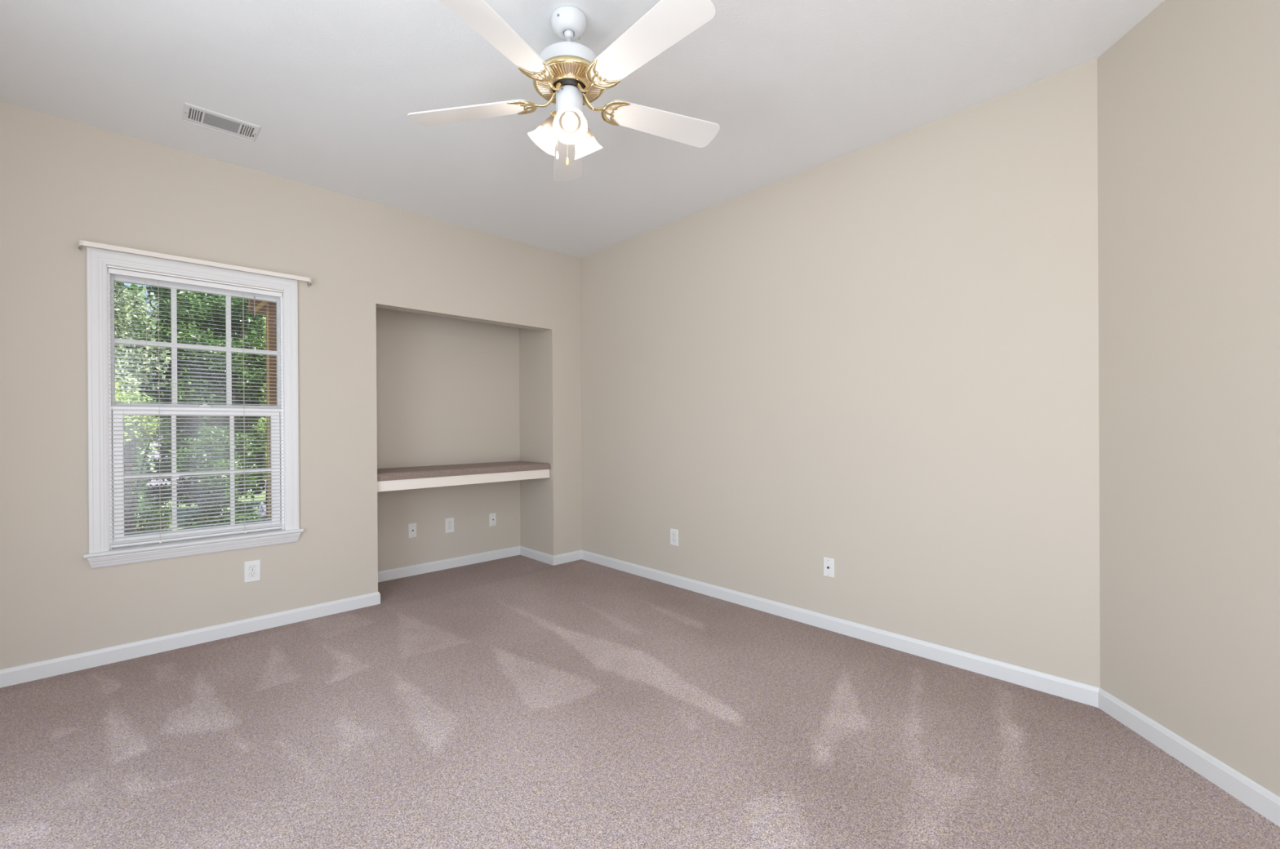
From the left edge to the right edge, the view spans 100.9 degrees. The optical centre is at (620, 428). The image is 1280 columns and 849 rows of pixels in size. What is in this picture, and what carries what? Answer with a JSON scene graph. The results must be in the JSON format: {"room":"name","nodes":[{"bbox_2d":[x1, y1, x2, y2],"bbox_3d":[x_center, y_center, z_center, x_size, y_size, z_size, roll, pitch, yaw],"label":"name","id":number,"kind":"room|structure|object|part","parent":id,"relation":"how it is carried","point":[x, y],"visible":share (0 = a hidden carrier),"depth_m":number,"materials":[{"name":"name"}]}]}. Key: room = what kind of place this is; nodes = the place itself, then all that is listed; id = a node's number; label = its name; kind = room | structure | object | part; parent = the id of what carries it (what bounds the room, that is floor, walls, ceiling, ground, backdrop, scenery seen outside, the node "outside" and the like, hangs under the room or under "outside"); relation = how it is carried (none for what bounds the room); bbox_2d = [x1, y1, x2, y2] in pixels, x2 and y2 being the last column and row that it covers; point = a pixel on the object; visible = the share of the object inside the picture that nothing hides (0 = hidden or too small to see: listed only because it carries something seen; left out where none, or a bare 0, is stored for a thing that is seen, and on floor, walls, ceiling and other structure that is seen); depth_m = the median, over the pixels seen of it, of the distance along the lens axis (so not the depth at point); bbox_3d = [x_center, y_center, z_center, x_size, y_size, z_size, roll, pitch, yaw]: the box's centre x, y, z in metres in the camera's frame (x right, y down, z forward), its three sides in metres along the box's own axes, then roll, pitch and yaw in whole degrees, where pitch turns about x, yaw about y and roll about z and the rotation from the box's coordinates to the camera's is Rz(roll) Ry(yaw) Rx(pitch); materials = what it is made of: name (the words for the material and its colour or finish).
{"room":"empty bedroom","nodes":[
{"label":"empty bedroom","id":0,"kind":"room"},
{"bbox_2d":[0,101,582,669],"bbox_3d":[-1.897,-0.168,3.497,4.040,2.740,0.140,0,0,-43],"label":"wall","id":1,"kind":"structure","parent":0,"point":[64,182],"depth_m":3.00,"materials":[{"name":"beige paint"}]},
{"bbox_2d":[0,591,380,688],"bbox_3d":[-2.434,1.165,2.893,2.138,0.082,0.012,0,0,-43],"label":"baseboard","id":2,"kind":"structure","parent":1,"relation":"attached to","point":[23,673],"depth_m":2.88,"materials":[{"name":"white paint"}]},
{"bbox_2d":[83,246,303,568],"bbox_3d":[-2.384,-0.104,3.016,0.958,1.621,0.177,0,0,-43],"label":"window","id":3,"kind":"structure","parent":1,"relation":"in","point":[100,554],"depth_m":2.93,"materials":[{"name":"white paint"}]},
{"bbox_3d":[-2.379,0.638,3.017,0.958,0.024,0.177,0,0,-43],"label":"sill","id":4,"kind":"part","parent":3,"relation":"part of","materials":[{"name":"white paint"}]},
{"bbox_3d":[-2.420,-0.458,3.053,0.774,0.747,0.030,0,0,-43],"label":"sash","id":5,"kind":"part","parent":3,"relation":"part of","materials":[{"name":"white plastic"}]},
{"bbox_2d":[108,267,284,547],"bbox_3d":[-2.368,-0.105,2.999,0.768,1.453,0.039,0,0,-43],"label":"window blind","id":6,"kind":"object","parent":3,"relation":"attached to","point":[114,271],"visible":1,"depth_m":2.97,"materials":[{"name":"white plastic"}]},
{"bbox_3d":[-2.537,-0.515,2.824,0.005,0.545,0.005,0,0,-43],"label":"lift cord","id":7,"kind":"part","parent":6,"relation":"part of","materials":[{"name":"white fabric"}]},
{"bbox_3d":[-2.510,-0.097,2.874,0.001,1.420,0.029,0,0,-43],"label":"ladder cord","id":8,"kind":"part","parent":6,"relation":"part of","materials":[{"name":"white fabric"}]},
{"bbox_3d":[-2.367,0.611,3.004,0.768,0.010,0.024,0,0,-43],"label":"rail","id":9,"kind":"part","parent":6,"relation":"part of","materials":[{"name":"white plastic"}]},
{"bbox_3d":[-2.232,-0.099,3.131,0.001,1.420,0.029,0,0,-43],"label":"ladder cord","id":10,"kind":"part","parent":6,"relation":"part of","materials":[{"name":"white fabric"}]},
{"bbox_3d":[-2.389,0.251,3.025,0.774,0.750,0.038,0,0,-43],"label":"sash","id":11,"kind":"part","parent":3,"relation":"part of","materials":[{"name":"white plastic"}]},
{"bbox_2d":[77,240,311,286],"bbox_3d":[-2.317,-0.909,2.967,1.027,0.046,0.076,0,0,-43],"label":"curtain rod","id":12,"kind":"object","parent":1,"relation":"attached to","point":[81,242],"visible":1,"depth_m":2.87,"materials":[{"name":"white metal"}]},
{"bbox_2d":[244,560,260,582],"bbox_3d":[-2.181,0.847,3.130,0.080,0.124,0.008,0,0,-43],"label":"power outlet","id":13,"kind":"object","parent":1,"relation":"attached to","point":[251,568],"visible":1,"depth_m":3.13,"materials":[{"name":"white plastic"}]},
{"bbox_2d":[248,572,256,577],"bbox_3d":[-2.179,0.867,3.128,0.034,0.028,0.002,0,0,-43],"label":"receptacle","id":14,"kind":"object","parent":13,"relation":"attached to","point":[251,574],"depth_m":3.13,"materials":[{"name":"white plastic"}]},
{"bbox_2d":[248,565,256,570],"bbox_3d":[-2.179,0.828,3.128,0.034,0.028,0.002,0,0,-43],"label":"receptacle","id":15,"kind":"object","parent":13,"relation":"attached to","point":[251,567],"depth_m":3.13,"materials":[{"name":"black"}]},
{"bbox_2d":[553,550,582,565],"bbox_3d":[-0.472,1.150,4.703,0.324,0.082,0.012,0,0,-43],"label":"baseboard","id":16,"kind":"structure","parent":1,"relation":"attached to","point":[575,555],"depth_m":4.69,"materials":[{"name":"white paint"}]},
{"bbox_2d":[376,307,544,571],"bbox_3d":[-1.409,-0.172,4.409,1.742,2.740,0.539,0,0,-43],"label":"wall","id":17,"kind":"structure","parent":0,"point":[450,391],"depth_m":4.57,"materials":[{"name":"beige paint"}]},
{"bbox_2d":[408,522,416,537],"bbox_3d":[-1.695,0.834,4.307,0.066,0.118,0.016,0,0,-43],"label":"cable wall plate","id":18,"kind":"object","parent":17,"relation":"attached to","point":[411,526],"visible":1,"depth_m":4.30,"materials":[{"name":"white plastic"}]},
{"bbox_2d":[377,546,519,582],"bbox_3d":[-1.485,1.157,4.502,1.462,0.082,0.012,0,0,-43],"label":"baseboard","id":19,"kind":"structure","parent":17,"relation":"attached to","point":[409,571],"depth_m":4.49,"materials":[{"name":"white paint"}]},
{"bbox_2d":[444,517,453,533],"bbox_3d":[-1.464,0.832,4.525,0.078,0.126,0.008,0,0,-43],"label":"power outlet","id":20,"kind":"object","parent":17,"relation":"attached to","point":[449,522],"visible":1,"depth_m":4.52,"materials":[{"name":"white plastic"}]},
{"bbox_2d":[377,461,551,492],"bbox_3d":[-1.321,0.375,4.317,1.458,0.125,0.507,0,0,-43],"label":"shelf","id":21,"kind":"object","parent":17,"relation":"attached to","point":[388,479],"visible":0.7,"depth_m":4.11,"materials":[{"name":"wood"}]},
{"bbox_2d":[488,512,496,526],"bbox_3d":[-1.161,0.830,4.800,0.066,0.118,0.016,0,0,-43],"label":"cable wall plate","id":22,"kind":"object","parent":17,"relation":"attached to","point":[492,517],"visible":1,"depth_m":4.80,"materials":[{"name":"white plastic"}]},
{"bbox_2d":[520,546,553,565],"bbox_3d":[-0.769,1.152,4.795,0.012,0.082,0.551,0,0,-43],"label":"baseboard","id":23,"kind":"structure","parent":17,"relation":"attached to","point":[529,553],"depth_m":4.78,"materials":[{"name":"white paint"}]},
{"bbox_2d":[0,0,1164,257],"bbox_3d":[-0.227,-1.606,1.778,4.180,0.120,6.019,0,0,-43],"label":"ceiling","id":24,"kind":"structure","parent":0,"point":[791,87],"depth_m":2.37,"materials":[{"name":"white paint"}]},
{"bbox_2d":[182,102,260,141],"bbox_3d":[-2.006,-1.529,2.657,0.298,0.014,0.186,0,0,-43],"label":"ceiling vent","id":25,"kind":"object","parent":24,"relation":"in","point":[192,113],"visible":1,"depth_m":2.65,"materials":[{"name":"white metal"}]},
{"bbox_2d":[407,0,719,181],"bbox_3d":[-0.150,-1.269,2.017,1.206,0.555,1.261,0,0,-24],"label":"ceiling fan","id":26,"kind":"object","parent":24,"relation":"hanging from","point":[567,73],"visible":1,"depth_m":1.91,"materials":[{"name":"white metal"}]},
{"bbox_3d":[-0.587,-1.240,2.078,0.504,0.006,0.142,0,12,12],"label":"blade","id":27,"kind":"part","parent":26,"relation":"part of","materials":[{"name":"white wood"}]},
{"bbox_3d":[-0.393,-1.240,1.649,0.142,0.006,0.504,13,7,29],"label":"blade","id":28,"kind":"part","parent":26,"relation":"part of","materials":[{"name":"white wood"}]},
{"bbox_3d":[-0.295,-1.120,2.013,0.119,0.142,0.130,0,0,-43],"label":"lamp shade","id":29,"kind":"part","parent":26,"relation":"part of","materials":[{"name":"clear glass"}]},
{"bbox_2d":[550,111,555,117],"bbox_3d":[-0.248,-1.173,2.005,0.065,0.064,0.066,0,0,-43],"label":"socket","id":30,"kind":"object","parent":26,"relation":"attached to","point":[553,114],"depth_m":1.98,"materials":[{"name":"gold metal"}]},
{"bbox_3d":[-0.235,-1.136,1.955,0.004,0.227,0.016,0,0,0],"label":"pull chain","id":31,"kind":"part","parent":26,"relation":"part of","materials":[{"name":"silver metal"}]},
{"bbox_3d":[-0.235,-1.006,1.949,0.011,0.031,0.011,0,0,-43],"label":"chain pull","id":32,"kind":"part","parent":26,"relation":"part of","materials":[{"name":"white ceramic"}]},
{"bbox_3d":[-0.202,-1.007,1.993,0.011,0.031,0.011,0,0,-43],"label":"chain pull","id":33,"kind":"part","parent":26,"relation":"part of","materials":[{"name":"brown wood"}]},
{"bbox_3d":[-0.239,-1.242,2.395,0.142,0.006,0.504,-12,1,-6],"label":"blade","id":34,"kind":"part","parent":26,"relation":"part of","materials":[{"name":"white wood"}]},
{"bbox_3d":[-0.195,-1.292,1.997,0.248,0.013,0.248,0,0,-43],"label":"fluted brass plate","id":35,"kind":"part","parent":26,"relation":"part of","materials":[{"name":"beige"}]},
{"bbox_3d":[-0.186,-1.116,1.914,0.064,0.082,0.073,0,0,-43],"label":"light bulb","id":36,"kind":"part","parent":26,"relation":"part of","materials":[{"name":"beige glass"}]},
{"bbox_3d":[-0.186,-1.098,1.891,0.124,0.140,0.135,0,0,-43],"label":"lamp shade","id":37,"kind":"part","parent":26,"relation":"part of","materials":[{"name":"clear glass"}]},
{"bbox_3d":[-0.139,-1.121,2.083,0.132,0.141,0.115,0,0,-23],"label":"lamp shade","id":38,"kind":"part","parent":26,"relation":"part of","materials":[{"name":"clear glass"}]},
{"bbox_3d":[0.074,-1.243,1.701,0.142,0.006,0.504,16,-11,-41],"label":"blade","id":39,"kind":"part","parent":26,"relation":"part of","materials":[{"name":"white wood"}]},
{"bbox_3d":[0.170,-1.245,2.162,0.504,0.006,0.142,0,-12,-24],"label":"blade","id":40,"kind":"part","parent":26,"relation":"part of","materials":[{"name":"white wood"}]},
{"bbox_2d":[0,555,1279,848],"bbox_3d":[-0.206,1.194,1.793,3.920,0.001,5.749,0,0,-43],"label":"floor","id":41,"kind":"structure","parent":0,"point":[518,701],"depth_m":2.02,"materials":[{"name":"carpet"}]},
{"bbox_2d":[579,58,1100,688],"bbox_3d":[0.830,-0.185,3.623,0.140,2.740,3.654,0,0,-43],"label":"wall","id":42,"kind":"structure","parent":0,"point":[880,360],"depth_m":2.85,"materials":[{"name":"beige paint"}]},
{"bbox_2d":[670,528,678,546],"bbox_3d":[0.400,0.823,3.988,0.008,0.124,0.078,0,0,-43],"label":"power outlet","id":43,"kind":"object","parent":42,"relation":"attached to","point":[673,532],"visible":1,"depth_m":3.98,"materials":[{"name":"white plastic"}]},
{"bbox_2d":[822,556,834,577],"bbox_3d":[1.215,0.817,3.099,0.016,0.112,0.066,0,0,-43],"label":"cable wall plate","id":44,"kind":"object","parent":42,"relation":"attached to","point":[828,563],"visible":1,"depth_m":3.10,"materials":[{"name":"white plastic"}]},
{"bbox_2d":[581,550,1099,707],"bbox_3d":[0.830,1.144,3.522,0.012,0.082,3.514,0,0,-43],"label":"baseboard","id":45,"kind":"structure","parent":42,"relation":"attached to","point":[1086,694],"depth_m":2.86,"materials":[{"name":"white paint"}]},
{"bbox_2d":[1097,0,1279,796],"bbox_3d":[1.969,-0.188,0.976,0.153,2.740,2.541,0,0,6],"label":"wall","id":46,"kind":"structure","parent":0,"point":[1188,97],"depth_m":1.83,"materials":[{"name":"beige paint"}]},
{"bbox_2d":[1097,688,1279,826],"bbox_3d":[1.901,1.141,0.978,0.012,0.082,2.525,0,0,5],"label":"baseboard","id":47,"kind":"structure","parent":46,"relation":"attached to","point":[1257,797],"depth_m":1.81,"materials":[{"name":"white paint"}]},
{"label":"outside","id":48,"kind":"structure","parent":0,"visible":0},
{"bbox_2d":[151,490,266,532],"bbox_3d":[-10.066,2.566,10.929,26.000,0.050,21.840,0,0,-43],"label":"ground","id":49,"kind":"structure","parent":48,"point":[264,491],"depth_m":16.80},
{"bbox_2d":[114,281,171,471],"bbox_3d":[-6.751,-0.186,6.576,1.816,5.433,1.928,0,0,-43],"label":"broadleaf tree","id":50,"kind":"object","parent":49,"relation":"on","point":[122,300],"visible":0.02,"depth_m":6.80,"materials":[{"name":"green plant"}]},
{"bbox_2d":[115,381,171,535],"bbox_3d":[-4.163,1.053,4.397,0.710,2.933,0.667,0,0,-43],"label":"flowering shrub","id":51,"kind":"object","parent":49,"relation":"on","point":[118,395],"visible":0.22,"depth_m":4.40,"materials":[{"name":"green plant"}]},
{"bbox_2d":[114,281,177,489],"bbox_3d":[-12.412,-0.575,13.321,2.852,6.259,2.485,0,0,-43],"label":"tree","id":52,"kind":"object","parent":49,"relation":"on","point":[135,286],"visible":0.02,"depth_m":13.13,"materials":[{"name":"green plant"}]},
{"bbox_2d":[132,419,171,529],"bbox_3d":[-8.823,1.183,9.675,1.101,2.718,0.905,0,0,-43],"label":"shrub","id":53,"kind":"object","parent":49,"relation":"on","point":[154,460],"visible":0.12,"depth_m":9.75,"materials":[{"name":"green plant"}]},
{"bbox_2d":[132,440,172,533],"bbox_3d":[-5.047,1.136,5.361,0.808,2.777,0.838,0,0,-43],"label":"evergreen shrub","id":54,"kind":"object","parent":49,"relation":"on","point":[144,444],"visible":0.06,"depth_m":5.44,"materials":[{"name":"green plant"}]},
{"bbox_2d":[114,285,266,479],"bbox_3d":[-6.819,-0.174,8.795,2.598,5.400,1.582,0,0,-43],"label":"broadleaf tree","id":55,"kind":"object","parent":49,"relation":"on","point":[261,361],"visible":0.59,"depth_m":8.60,"materials":[{"name":"green plant"}]},
{"bbox_2d":[138,287,266,501],"bbox_3d":[-8.965,-0.781,11.804,2.531,6.634,2.292,0,0,-27],"label":"tree","id":56,"kind":"object","parent":49,"relation":"on","point":[254,331],"visible":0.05,"depth_m":11.66,"materials":[{"name":"green plant"}]},
{"bbox_2d":[168,424,262,528],"bbox_3d":[-4.516,1.239,5.920,0.858,2.564,0.878,0,0,-43],"label":"evergreen shrub","id":57,"kind":"object","parent":49,"relation":"on","point":[208,428],"visible":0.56,"depth_m":5.76,"materials":[{"name":"green plant"}]},
{"bbox_2d":[201,430,257,512],"bbox_3d":[-7.855,1.241,10.570,0.986,2.588,0.995,0,0,-43],"label":"shrub","id":58,"kind":"object","parent":49,"relation":"on","point":[238,460],"visible":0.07,"depth_m":10.56,"materials":[{"name":"green plant"}]},
{"bbox_2d":[232,299,266,514],"bbox_3d":[-10.251,-0.787,15.248,2.368,6.650,2.591,0,0,45],"label":"tree","id":59,"kind":"object","parent":49,"relation":"on","point":[259,485],"visible":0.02,"depth_m":14.98,"materials":[{"name":"green plant"}]},
{"bbox_2d":[235,502,266,520],"bbox_3d":[-3.899,1.728,7.630,2.800,1.560,0.059,0,0,-43],"label":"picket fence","id":60,"kind":"object","parent":49,"relation":"on","point":[261,503],"visible":0.03,"depth_m":6.88,"materials":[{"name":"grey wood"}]},
{"bbox_2d":[257,417,266,479],"bbox_3d":[-3.887,1.037,6.435,0.863,2.954,0.690,0,0,-43],"label":"leafy shrub","id":61,"kind":"object","parent":49,"relation":"on","point":[264,427],"visible":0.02,"depth_m":6.27,"materials":[{"name":"green plant"}]},
{"bbox_2d":[248,299,276,519],"bbox_3d":[-2.029,0.610,5.114,2.520,3.780,1.400,0,0,-43],"label":"frame","id":62,"kind":"object","parent":49,"relation":"on","point":[273,362],"visible":0.07,"depth_m":4.46,"materials":[{"name":"brown wood"}]},
{"bbox_3d":[-2.944,0.632,4.542,0.140,3.750,0.140,0,0,-43],"label":"post","id":63,"kind":"part","parent":62,"relation":"part of","materials":[{"name":"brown wood"}]},
{"bbox_2d":[258,316,266,421],"bbox_3d":[-4.742,0.047,8.621,1.889,4.933,1.863,0,0,-43],"label":"broadleaf tree","id":64,"kind":"object","parent":49,"relation":"on","point":[264,322],"visible":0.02,"depth_m":8.21,"materials":[{"name":"green plant"}]}
]}

